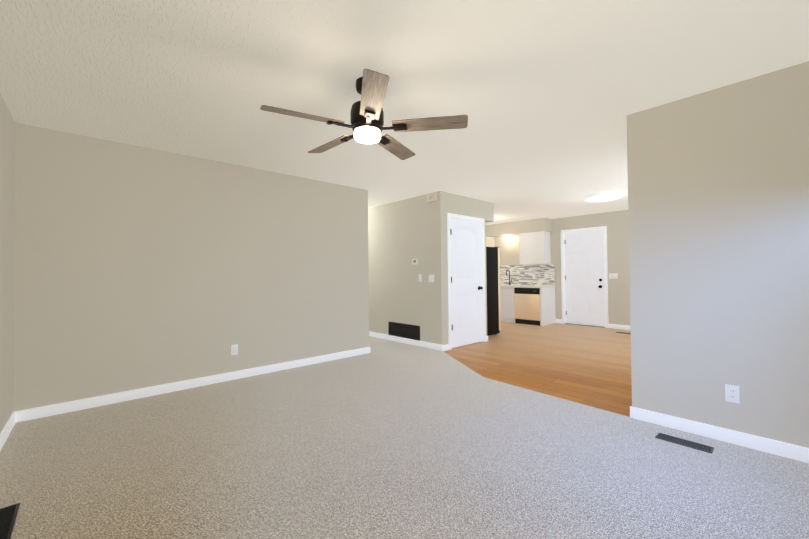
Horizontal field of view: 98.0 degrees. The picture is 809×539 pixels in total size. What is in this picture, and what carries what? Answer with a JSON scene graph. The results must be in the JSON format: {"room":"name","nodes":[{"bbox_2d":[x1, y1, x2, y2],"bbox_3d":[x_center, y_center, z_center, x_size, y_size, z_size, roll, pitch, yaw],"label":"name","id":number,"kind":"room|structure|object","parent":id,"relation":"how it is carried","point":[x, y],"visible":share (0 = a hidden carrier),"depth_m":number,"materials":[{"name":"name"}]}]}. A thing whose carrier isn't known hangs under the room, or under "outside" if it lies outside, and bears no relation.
{"room":"living room","nodes":[
{"label":"living room","id":0,"kind":"room"},
{"bbox_2d":[0,94,14,432],"bbox_3d":[-1.639,-0.013,1.047,0.197,2.420,4.870,0,-1,-42],"label":"wall","id":1,"kind":"structure","parent":0,"point":[7,161],"depth_m":2.58,"materials":[{"name":"paint"}]},
{"bbox_2d":[0,411,15,450],"bbox_3d":[-1.578,1.141,1.075,0.086,0.088,4.630,0,-1,-42],"label":"baseboard","id":2,"kind":"structure","parent":1,"relation":"attached to","point":[6,430],"depth_m":2.54,"materials":[{"name":"white wood"}]},
{"bbox_2d":[13,123,368,411],"bbox_3d":[-1.870,0.031,4.053,3.523,2.420,0.120,0,-1,-42],"label":"wall","id":3,"kind":"structure","parent":0,"point":[137,267],"depth_m":3.50,"materials":[{"name":"paint"}]},
{"bbox_2d":[15,347,369,422],"bbox_3d":[-1.809,1.184,3.993,3.534,0.088,0.013,0,-1,-42],"label":"baseboard","id":4,"kind":"structure","parent":3,"relation":"attached to","point":[39,412],"depth_m":3.48,"materials":[{"name":"white wood"}]},
{"bbox_2d":[231,344,237,354],"bbox_3d":[-1.895,0.900,3.923,0.070,0.115,0.008,0,-1,-42],"label":"outlet","id":5,"kind":"object","parent":3,"relation":"attached to","point":[234,349],"visible":1,"depth_m":3.92,"materials":[{"name":"white plastic"}]},
{"bbox_2d":[0,336,808,538],"bbox_3d":[-0.786,1.238,3.323,4.623,0.060,7.120,0,-1,-42],"label":"floor carpet","id":6,"kind":"object","parent":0,"point":[385,439],"visible":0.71,"depth_m":2.10,"materials":[{"name":"grey carpet"}]},
{"bbox_2d":[0,503,19,538],"bbox_3d":[-1.899,1.192,1.627,0.135,0.006,0.340,0,-1,-42],"label":"floor air vent","id":7,"kind":"object","parent":6,"relation":"on","point":[8,515],"visible":1,"depth_m":1.67,"materials":[{"name":"black plastic"}]},
{"bbox_2d":[655,433,713,453],"bbox_3d":[1.878,1.165,2.365,0.105,0.006,0.300,0,-1,-42],"label":"floor air vent","id":8,"kind":"object","parent":6,"relation":"on","point":[688,443],"visible":1,"depth_m":2.36,"materials":[{"name":"grey metal"}]},
{"bbox_2d":[0,0,808,224],"bbox_3d":[0.713,-1.244,4.833,8.863,0.100,7.240,0,-1,-42],"label":"ceiling","id":9,"kind":"structure","parent":0,"point":[546,96],"depth_m":2.23,"materials":[{"name":"white paint"}]},
{"bbox_2d":[260,69,467,159],"bbox_3d":[-0.276,-1.029,2.316,1.253,0.379,1.217,0,-1,-42],"label":"ceiling fan","id":10,"kind":"object","parent":9,"relation":"hanging from","point":[366,118],"visible":1,"depth_m":2.21,"materials":[{"name":"brown wood"}]},
{"bbox_2d":[582,191,624,201],"bbox_3d":[3.240,-1.160,5.746,0.608,0.092,0.608,0,-1,-42],"label":"dome ceiling light","id":11,"kind":"object","parent":9,"relation":"attached to","point":[606,196],"visible":1,"depth_m":5.58,"materials":[{"name":"white glass"}]},
{"bbox_2d":[368,191,447,345],"bbox_3d":[-0.418,0.050,6.459,0.150,2.420,3.030,0,-1,-42],"label":"wall","id":12,"kind":"structure","parent":0,"point":[402,234],"depth_m":5.79,"materials":[{"name":"paint"}]},
{"bbox_2d":[388,321,419,340],"bbox_3d":[-0.017,1.033,5.901,0.009,0.240,0.780,0,-1,-42],"label":"air vent","id":13,"kind":"object","parent":12,"relation":"in","point":[408,331],"visible":1,"depth_m":5.88,"materials":[{"name":"grey metal"}]},
{"bbox_2d":[369,331,442,350],"bbox_3d":[-0.462,1.204,6.384,0.013,0.088,3.043,0,-1,-42],"label":"baseboard","id":14,"kind":"structure","parent":12,"relation":"attached to","point":[384,336],"depth_m":5.81,"materials":[{"name":"white wood"}]},
{"bbox_2d":[412,259,417,264],"bbox_3d":[0.174,-0.119,5.683,0.026,0.090,0.120,0,-1,-42],"label":"thermostat","id":15,"kind":"object","parent":12,"relation":"attached to","point":[414,261],"visible":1,"depth_m":5.67,"materials":[{"name":"white plastic"}]},
{"bbox_2d":[429,275,433,281],"bbox_3d":[0.411,0.146,5.428,0.019,0.115,0.116,0,-1,-42],"label":"light switch","id":16,"kind":"object","parent":12,"relation":"attached to","point":[431,278],"visible":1,"depth_m":5.43,"materials":[{"name":"white plastic"}]},
{"bbox_2d":[426,193,437,202],"bbox_3d":[0.420,-1.094,5.401,0.047,0.120,0.200,0,-1,-42],"label":"door chime","id":17,"kind":"object","parent":12,"relation":"attached to","point":[433,197],"visible":1,"depth_m":5.38,"materials":[{"name":"beige plastic"}]},
{"bbox_2d":[448,193,486,335],"bbox_3d":[0.998,0.027,5.782,1.025,2.420,0.120,0,-1,-42],"label":"wall","id":18,"kind":"structure","parent":0,"point":[457,204],"depth_m":5.81,"materials":[{"name":"paint"}]},
{"bbox_2d":[447,213,485,349],"bbox_3d":[0.989,0.187,5.742,0.965,2.099,0.122,0,-1,-42],"label":"door frame","id":19,"kind":"structure","parent":18,"relation":"attached to","point":[451,215],"depth_m":5.58,"materials":[{"name":"white wood"}]},
{"bbox_2d":[450,218,482,347],"bbox_3d":[1.022,0.211,5.705,0.831,2.021,0.097,0,-1,-42],"label":"pantry door","id":20,"kind":"structure","parent":18,"relation":"in","point":[466,286],"depth_m":5.70,"materials":[{"name":"white wood"}]},
{"bbox_2d":[485,201,493,222],"bbox_3d":[0.910,-1.000,6.830,0.255,0.335,1.750,0,-1,-42],"label":"soffit","id":21,"kind":"structure","parent":0,"point":[489,211],"depth_m":6.20,"materials":[{"name":"paint"}]},
{"bbox_2d":[486,225,494,246],"bbox_3d":[0.937,0.060,8.098,4.120,2.420,0.120,0,-1,-42],"label":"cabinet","id":22,"kind":"structure","parent":0,"point":[490,241],"depth_m":9.22,"materials":[{"name":"paint"}]},
{"bbox_2d":[487,218,551,236],"bbox_3d":[2.796,-1.011,8.684,0.350,0.300,1.560,0,-1,-42],"label":"soffit","id":23,"kind":"structure","parent":0,"point":[517,227],"depth_m":8.47,"materials":[{"name":"paint"}]},
{"bbox_2d":[443,321,631,416],"bbox_3d":[2.290,1.256,5.959,5.005,0.060,5.060,0,-1,-42],"label":"floor","id":24,"kind":"structure","parent":0,"point":[587,365],"depth_m":4.65,"materials":[{"name":"brown wood"}]},
{"bbox_2d":[486,247,500,335],"bbox_3d":[1.357,0.413,6.756,0.730,1.667,0.695,0,-1,-42],"label":"fridge","id":25,"kind":"object","parent":24,"relation":"on","point":[493,290],"visible":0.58,"depth_m":6.56,"materials":[{"name":"black metal"}]},
{"bbox_2d":[500,287,514,322],"bbox_3d":[2.701,0.844,8.535,0.678,0.828,0.318,0,-1,-42],"label":"base cabinet","id":26,"kind":"object","parent":24,"relation":"on","point":[507,295],"depth_m":8.32,"materials":[{"name":"white wood"}]},
{"bbox_2d":[500,285,555,287],"bbox_3d":[2.698,0.411,8.516,0.709,0.038,1.622,0,-1,-42],"label":"countertop","id":27,"kind":"structure","parent":26,"relation":"on","point":[530,286],"depth_m":8.13,"materials":[{"name":"beige"}]},
{"bbox_2d":[514,288,539,325],"bbox_3d":[2.996,0.838,8.168,0.643,0.824,0.610,0,-1,-42],"label":"dishwasher","id":28,"kind":"object","parent":24,"relation":"on","point":[527,305],"visible":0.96,"depth_m":7.94,"materials":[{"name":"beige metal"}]},
{"bbox_2d":[495,210,629,327],"bbox_3d":[4.080,0.022,7.625,0.120,2.420,5.060,0,-1,-42],"label":"wall","id":29,"kind":"structure","parent":0,"point":[616,223],"depth_m":7.33,"materials":[{"name":"paint"}]},
{"bbox_2d":[499,264,554,284],"bbox_3d":[2.951,0.141,8.761,0.010,0.502,1.611,0,-1,-42],"label":"backsplash","id":30,"kind":"structure","parent":29,"relation":"attached to","point":[521,275],"depth_m":8.67,"materials":[{"name":"tile"}]},
{"bbox_2d":[519,231,550,263],"bbox_3d":[3.079,-0.495,8.342,0.368,0.743,0.610,0,-1,-42],"label":"upper cabinet","id":31,"kind":"object","parent":29,"relation":"attached to","point":[535,248],"visible":1,"depth_m":8.20,"materials":[{"name":"white wood"}]},
{"bbox_2d":[564,230,604,327],"bbox_3d":[3.925,0.204,7.709,0.106,2.060,0.824,0,-1,-42],"label":"back door","id":32,"kind":"structure","parent":29,"relation":"in","point":[584,280],"depth_m":7.70,"materials":[{"name":"white wood"}]},
{"bbox_2d":[561,226,607,327],"bbox_3d":[3.951,0.171,7.734,0.122,2.128,0.960,0,-1,-42],"label":"door frame","id":33,"kind":"structure","parent":29,"relation":"attached to","point":[604,228],"depth_m":7.65,"materials":[{"name":"white wood"}]},
{"bbox_2d":[609,273,617,278],"bbox_3d":[4.313,0.141,7.266,0.019,0.115,0.162,0,-1,-42],"label":"light switch","id":34,"kind":"object","parent":29,"relation":"attached to","point":[613,275],"visible":1,"depth_m":7.27,"materials":[{"name":"white plastic"}]},
{"bbox_2d":[608,324,630,329],"bbox_3d":[4.949,1.164,6.570,0.017,0.088,2.067,0,-1,-42],"label":"baseboard","id":35,"kind":"structure","parent":29,"relation":"attached to","point":[614,326],"depth_m":7.18,"materials":[{"name":"white wood"}]},
{"bbox_2d":[626,61,808,447],"bbox_3d":[2.272,-0.034,2.364,0.120,2.420,1.295,0,-1,-42],"label":"wall","id":36,"kind":"structure","parent":0,"point":[718,199],"depth_m":2.38,"materials":[{"name":"paint"}]},
{"bbox_2d":[630,406,808,462],"bbox_3d":[2.218,1.120,2.317,0.017,0.088,1.278,0,-1,-42],"label":"baseboard","id":37,"kind":"structure","parent":36,"relation":"attached to","point":[788,450],"depth_m":2.37,"materials":[{"name":"white wood"}]},
{"bbox_2d":[725,384,739,403],"bbox_3d":[2.192,0.834,2.353,0.008,0.115,0.070,0,-1,-42],"label":"outlet","id":38,"kind":"object","parent":36,"relation":"attached to","point":[732,394],"visible":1,"depth_m":2.35,"materials":[{"name":"white plastic"}]}
]}

